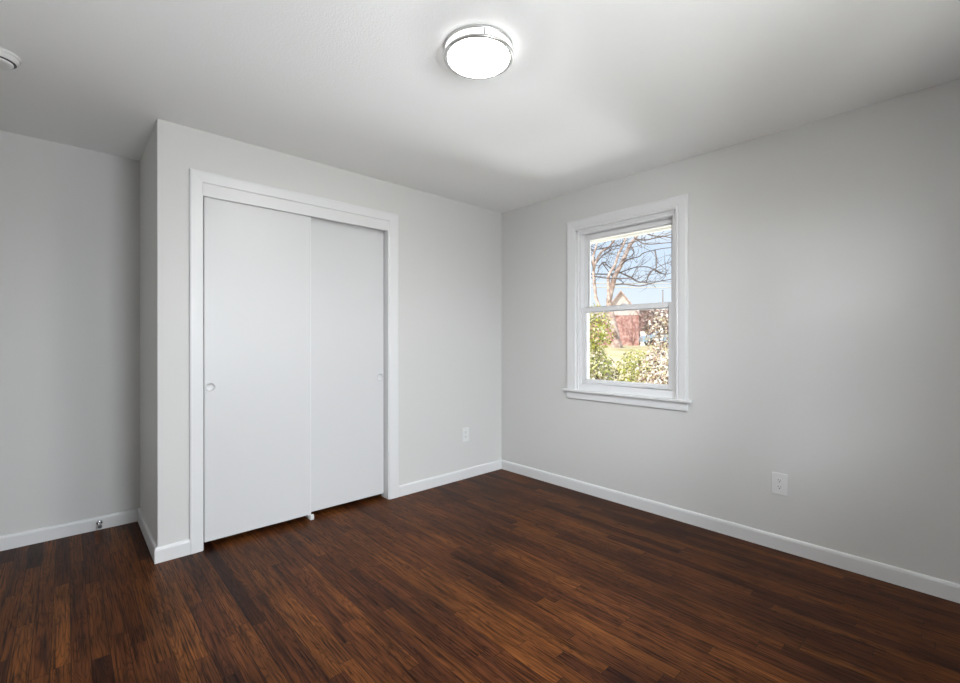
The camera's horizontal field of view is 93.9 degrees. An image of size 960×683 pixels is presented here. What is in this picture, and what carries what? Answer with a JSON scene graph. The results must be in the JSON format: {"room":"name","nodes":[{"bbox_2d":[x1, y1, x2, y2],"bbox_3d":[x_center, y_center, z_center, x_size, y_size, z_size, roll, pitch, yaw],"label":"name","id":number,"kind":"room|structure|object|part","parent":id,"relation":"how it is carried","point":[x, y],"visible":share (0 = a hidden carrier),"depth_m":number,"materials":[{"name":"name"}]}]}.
{"room":"empty bedroom","nodes":[
{"label":"empty bedroom","id":0,"kind":"room"},
{"bbox_2d":[0,131,139,535],"bbox_3d":[-1.729,-0.007,3.649,3.990,2.440,0.100,0,0,-43],"label":"wall","id":1,"kind":"structure","parent":0,"point":[70,215],"depth_m":2.79,"materials":[{"name":"grey paint"}]},
{"bbox_2d":[0,508,138,550],"bbox_3d":[-2.694,1.172,2.682,1.059,0.084,0.014,0,0,-43],"label":"baseboard","id":2,"kind":"structure","parent":1,"relation":"attached to","point":[24,538],"depth_m":2.78,"materials":[{"name":"white paint"}]},
{"bbox_2d":[96,520,102,528],"bbox_3d":[-2.429,1.168,2.865,0.033,0.033,0.076,0,0,-43],"label":"door stop","id":3,"kind":"object","parent":1,"relation":"attached to","point":[99,522],"visible":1,"depth_m":2.88,"materials":[{"name":"silver metal"}]},
{"bbox_2d":[140,119,201,546],"bbox_3d":[-1.962,-0.006,2.828,0.216,2.440,0.791,0,0,-43],"label":"wall","id":4,"kind":"structure","parent":0,"point":[171,149],"depth_m":2.53,"materials":[{"name":"grey paint"}]},
{"bbox_2d":[138,508,156,563],"bbox_3d":[-2.042,1.172,2.746,0.014,0.084,0.805,0,0,-43],"label":"baseboard","id":5,"kind":"structure","parent":4,"relation":"attached to","point":[148,537],"depth_m":2.69,"materials":[{"name":"white paint"}]},
{"bbox_2d":[155,539,189,563],"bbox_3d":[-1.718,1.172,2.506,0.165,0.084,0.014,0,0,-43],"label":"baseboard","id":6,"kind":"structure","parent":4,"relation":"attached to","point":[175,550],"depth_m":2.50,"materials":[{"name":"white paint"}]},
{"bbox_2d":[202,131,500,484],"bbox_3d":[-0.739,-0.007,3.486,2.475,2.440,0.100,0,0,-43],"label":"wall","id":7,"kind":"structure","parent":0,"point":[450,250],"depth_m":3.74,"materials":[{"name":"grey paint"}]},
{"bbox_2d":[203,197,310,541],"bbox_3d":[-1.395,0.156,2.854,0.632,2.045,0.036,0,0,-43],"label":"door","id":8,"kind":"structure","parent":7,"relation":"in","point":[257,260],"depth_m":2.81,"materials":[{"name":"grey paint"}]},
{"bbox_3d":[-1.595,0.268,2.653,0.055,0.055,0.011,0,0,-43],"label":"finger pull","id":9,"kind":"part","parent":8,"relation":"part of","materials":[{"name":"grey paint"}]},
{"bbox_2d":[189,168,398,553],"bbox_3d":[-1.181,0.113,3.067,1.388,2.202,0.116,0,0,-43],"label":"door frame","id":10,"kind":"structure","parent":7,"relation":"attached to","point":[202,184],"depth_m":2.81,"materials":[{"name":"white paint"}]},
{"bbox_2d":[311,217,383,511],"bbox_3d":[-0.997,0.155,3.276,0.644,2.045,0.035,0,0,-43],"label":"door","id":11,"kind":"structure","parent":7,"relation":"in","point":[347,260],"depth_m":3.28,"materials":[{"name":"grey paint"}]},
{"bbox_3d":[-0.774,0.274,3.466,0.055,0.055,0.011,0,0,-43],"label":"finger pull","id":12,"kind":"part","parent":11,"relation":"part of","materials":[{"name":"grey paint"}]},
{"bbox_2d":[399,460,500,496],"bbox_3d":[-0.215,1.171,3.894,1.153,0.084,0.014,0,0,-43],"label":"baseboard","id":13,"kind":"structure","parent":7,"relation":"attached to","point":[409,488],"depth_m":3.83,"materials":[{"name":"white paint"}]},
{"bbox_2d":[462,427,468,441],"bbox_3d":[-0.128,0.825,3.977,0.080,0.125,0.009,0,0,-43],"label":"wall outlet","id":14,"kind":"object","parent":7,"relation":"attached to","point":[465,431],"visible":1,"depth_m":3.97,"materials":[{"name":"white plastic"}]},
{"bbox_2d":[0,469,959,682],"bbox_3d":[-0.206,1.275,2.000,3.990,0.120,4.591,0,0,-43],"label":"floor","id":15,"kind":"structure","parent":0,"point":[501,575],"depth_m":2.09,"materials":[{"name":"brown wood"}]},
{"bbox_2d":[305,514,313,519],"bbox_3d":[-1.171,1.197,3.084,0.026,0.034,0.087,0,0,-43],"label":"guide","id":16,"kind":"object","parent":15,"relation":"on","point":[311,516],"visible":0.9,"depth_m":3.06,"materials":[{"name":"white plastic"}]},
{"bbox_2d":[0,0,959,212],"bbox_3d":[-0.206,-1.285,1.997,3.990,0.120,4.591,0,0,-43],"label":"ceiling","id":17,"kind":"structure","parent":0,"point":[592,92],"depth_m":2.09,"materials":[{"name":"white paint"}]},
{"bbox_2d":[0,47,21,68],"bbox_3d":[-2.052,-1.204,1.908,0.143,0.042,0.143,0,0,-43],"label":"smoke detector","id":18,"kind":"object","parent":17,"relation":"attached to","point":[8,60],"visible":1,"depth_m":1.91,"materials":[{"name":"white plastic"}]},
{"bbox_2d":[444,24,513,78],"bbox_3d":[-0.006,-1.191,1.871,0.291,0.067,0.291,0,0,-43],"label":"ceiling light","id":19,"kind":"object","parent":17,"relation":"attached to","point":[474,51],"visible":1,"depth_m":1.81,"materials":[{"name":"silver metal"}]},
{"bbox_2d":[448,39,508,77],"bbox_3d":[-0.006,-1.170,1.871,0.254,0.025,0.254,0,0,-43],"label":"diffuser","id":20,"kind":"object","parent":19,"relation":"attached to","point":[467,58],"depth_m":1.84,"materials":[{"name":"white glass"}]},
{"bbox_2d":[501,78,959,583],"bbox_3d":[1.242,-0.006,3.267,0.140,2.440,4.491,0,0,-43],"label":"wall","id":21,"kind":"structure","parent":0,"point":[824,254],"depth_m":2.56,"materials":[{"name":"grey paint"}]},
{"bbox_2d":[562,194,691,410],"bbox_3d":[1.097,-0.261,3.399,0.174,1.452,1.037,0,0,-43],"label":"window","id":22,"kind":"structure","parent":21,"relation":"in","point":[674,395],"depth_m":3.31,"materials":[{"name":"white paint"}]},
{"bbox_3d":[1.113,-0.247,3.409,0.137,1.312,0.814,0,0,-43],"label":"frame","id":23,"kind":"part","parent":22,"relation":"part of","materials":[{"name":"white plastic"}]},
{"bbox_3d":[1.096,0.032,3.388,0.036,0.616,0.751,0,0,-43],"label":"sash","id":24,"kind":"part","parent":22,"relation":"part of","materials":[{"name":"white plastic"}]},
{"bbox_3d":[1.129,-0.554,3.418,0.032,0.639,0.751,0,0,-43],"label":"sash","id":25,"kind":"part","parent":22,"relation":"part of","materials":[{"name":"white plastic"}]},
{"bbox_2d":[591,225,670,243],"bbox_3d":[1.340,-0.967,3.499,0.320,0.160,5.900,0,0,-43],"label":"trim","id":26,"kind":"structure","parent":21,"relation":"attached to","point":[654,230],"depth_m":3.76,"materials":[{"name":"white"}]},
{"bbox_2d":[501,459,959,602],"bbox_3d":[1.420,1.172,2.962,0.014,0.084,3.600,0,0,-43],"label":"baseboard","id":27,"kind":"structure","parent":21,"relation":"attached to","point":[930,585],"depth_m":2.64,"materials":[{"name":"white paint"}]},
{"bbox_2d":[772,472,787,495],"bbox_3d":[1.746,0.829,2.612,0.009,0.125,0.080,0,0,-43],"label":"wall outlet","id":28,"kind":"object","parent":21,"relation":"attached to","point":[779,480],"visible":1,"depth_m":2.61,"materials":[{"name":"white plastic"}]},
{"label":"outside","id":29,"kind":"structure","parent":0,"visible":0},
{"bbox_2d":[591,343,667,383],"bbox_3d":[21.833,0.921,58.266,155.000,1.470,130.000,0,0,-43],"label":"ground","id":30,"kind":"structure","parent":29,"point":[615,353],"depth_m":14.47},
{"bbox_2d":[590,303,613,378],"bbox_3d":[1.964,0.497,7.919,0.752,2.357,0.774,0,0,-43],"label":"leafy shrub","id":31,"kind":"object","parent":30,"relation":"on","point":[602,326],"visible":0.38,"depth_m":7.75,"materials":[{"name":"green plant"}]},
{"bbox_2d":[590,351,618,380],"bbox_3d":[1.872,0.950,7.128,0.675,1.596,0.653,0,0,-43],"label":"leafy shrub","id":32,"kind":"object","parent":30,"relation":"on","point":[607,362],"visible":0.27,"depth_m":6.99,"materials":[{"name":"green plant"}]},
{"bbox_2d":[590,290,644,345],"bbox_3d":[13.971,-2.501,55.818,11.850,6.480,10.750,0,0,17],"label":"brick house","id":33,"kind":"structure","parent":30,"relation":"on","point":[620,298],"depth_m":49.91,"materials":[{"name":"red brick"}]},
{"bbox_2d":[591,231,670,347],"bbox_3d":[6.207,-3.068,18.268,4.645,6.903,3.573,0,0,8],"label":"bare tree","id":34,"kind":"object","parent":30,"relation":"on","point":[617,343],"visible":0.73,"depth_m":17.63,"materials":[{"name":"brown plant"}]},
{"bbox_3d":[4.468,-3.651,17.320,0.186,1.776,0.772,0,0,30],"label":"stem","id":35,"kind":"part","parent":34,"relation":"part of","materials":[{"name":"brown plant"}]},
{"bbox_3d":[5.243,-2.336,17.823,1.771,4.269,1.233,0,0,-43],"label":"stem","id":36,"kind":"part","parent":34,"relation":"part of","materials":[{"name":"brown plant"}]},
{"bbox_3d":[5.422,-3.331,17.737,0.293,3.723,1.930,0,0,41],"label":"stem","id":37,"kind":"part","parent":34,"relation":"part of","materials":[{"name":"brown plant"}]},
{"bbox_3d":[6.041,-2.544,18.057,3.155,5.856,0.925,0,0,-43],"label":"stem","id":38,"kind":"part","parent":34,"relation":"part of","materials":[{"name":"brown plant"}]},
{"bbox_2d":[613,348,653,382],"bbox_3d":[2.506,0.921,7.308,0.654,1.623,0.641,0,0,-43],"label":"leafy shrub","id":39,"kind":"object","parent":30,"relation":"on","point":[628,358],"visible":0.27,"depth_m":7.26,"materials":[{"name":"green plant"}]},
{"bbox_2d":[616,310,653,345],"bbox_3d":[15.052,-1.385,44.850,3.807,4.148,4.309,0,0,-43],"label":"bare shrub","id":40,"kind":"object","parent":30,"relation":"on","point":[631,338],"visible":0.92,"depth_m":44.68,"materials":[{"name":"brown plant"}]},
{"bbox_3d":[14.282,-1.227,44.471,2.160,3.425,2.124,0,0,-43],"label":"stem","id":41,"kind":"part","parent":40,"relation":"part of","materials":[{"name":"pink"}]},
{"bbox_3d":[14.815,-1.154,45.596,2.053,3.275,2.294,0,0,-5],"label":"stem","id":42,"kind":"part","parent":40,"relation":"part of","materials":[{"name":"pink"}]},
{"bbox_3d":[14.821,-1.487,43.911,1.398,3.943,2.183,0,0,33],"label":"stem","id":43,"kind":"part","parent":40,"relation":"part of","materials":[{"name":"pink"}]},
{"bbox_3d":[15.701,-1.178,44.356,1.978,3.735,2.702,0,0,-43],"label":"stem","id":44,"kind":"part","parent":40,"relation":"part of","materials":[{"name":"pink"}]},
{"bbox_3d":[15.914,-1.003,45.168,1.547,2.976,2.041,0,0,-43],"label":"stem","id":45,"kind":"part","parent":40,"relation":"part of","materials":[{"name":"pink"}]},
{"bbox_3d":[16.366,-1.375,44.572,2.252,3.719,2.009,0,0,-43],"label":"stem","id":46,"kind":"part","parent":40,"relation":"part of","materials":[{"name":"pink"}]},
{"bbox_2d":[639,310,653,344],"bbox_3d":[22.124,-2.118,61.960,3.446,6.144,3.612,0,0,-43],"label":"tree","id":47,"kind":"object","parent":30,"relation":"on","point":[648,315],"visible":0.23,"depth_m":61.23,"materials":[{"name":"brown plant"}]},
{"bbox_2d":[635,349,667,384],"bbox_3d":[2.553,0.938,6.463,0.627,1.670,0.637,0,0,-43],"label":"leafy shrub","id":48,"kind":"object","parent":30,"relation":"on","point":[659,365],"visible":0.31,"depth_m":6.38,"materials":[{"name":"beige plant"}]},
{"bbox_2d":[641,309,661,334],"bbox_3d":[25.337,-2.059,65.903,3.528,6.018,3.700,0,0,16],"label":"tree","id":49,"kind":"object","parent":30,"relation":"on","point":[652,310],"visible":0.16,"depth_m":65.30,"materials":[{"name":"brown plant"}]},
{"bbox_2d":[639,331,667,344],"bbox_3d":[17.207,-0.352,41.749,4.300,1.450,1.760,0,0,9],"label":"parked car","id":50,"kind":"object","parent":30,"relation":"on","point":[641,338],"visible":0.3,"depth_m":41.16,"materials":[{"name":"blue paint"}]},
{"bbox_2d":[644,309,667,383],"bbox_3d":[3.098,0.557,7.649,0.578,2.287,0.546,0,0,-43],"label":"leafy shrub","id":51,"kind":"object","parent":30,"relation":"on","point":[656,339],"visible":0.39,"depth_m":7.64,"materials":[{"name":"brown plant"}]},
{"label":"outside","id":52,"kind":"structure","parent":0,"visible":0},
{"bbox_2d":[591,283,670,283],"bbox_3d":[10.993,-3.692,27.983,24.487,0.224,0.059,0,0,0],"label":"overhead cable","id":53,"kind":"object","parent":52,"point":[591,283],"visible":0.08,"depth_m":27.95,"materials":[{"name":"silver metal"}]},
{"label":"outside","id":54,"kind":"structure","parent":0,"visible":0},
{"bbox_2d":[591,287,670,287],"bbox_3d":[10.993,-3.442,27.983,24.487,0.224,0.059,0,0,0],"label":"overhead cable","id":55,"kind":"object","parent":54,"point":[591,287],"visible":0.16,"depth_m":27.95,"materials":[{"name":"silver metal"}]}
]}

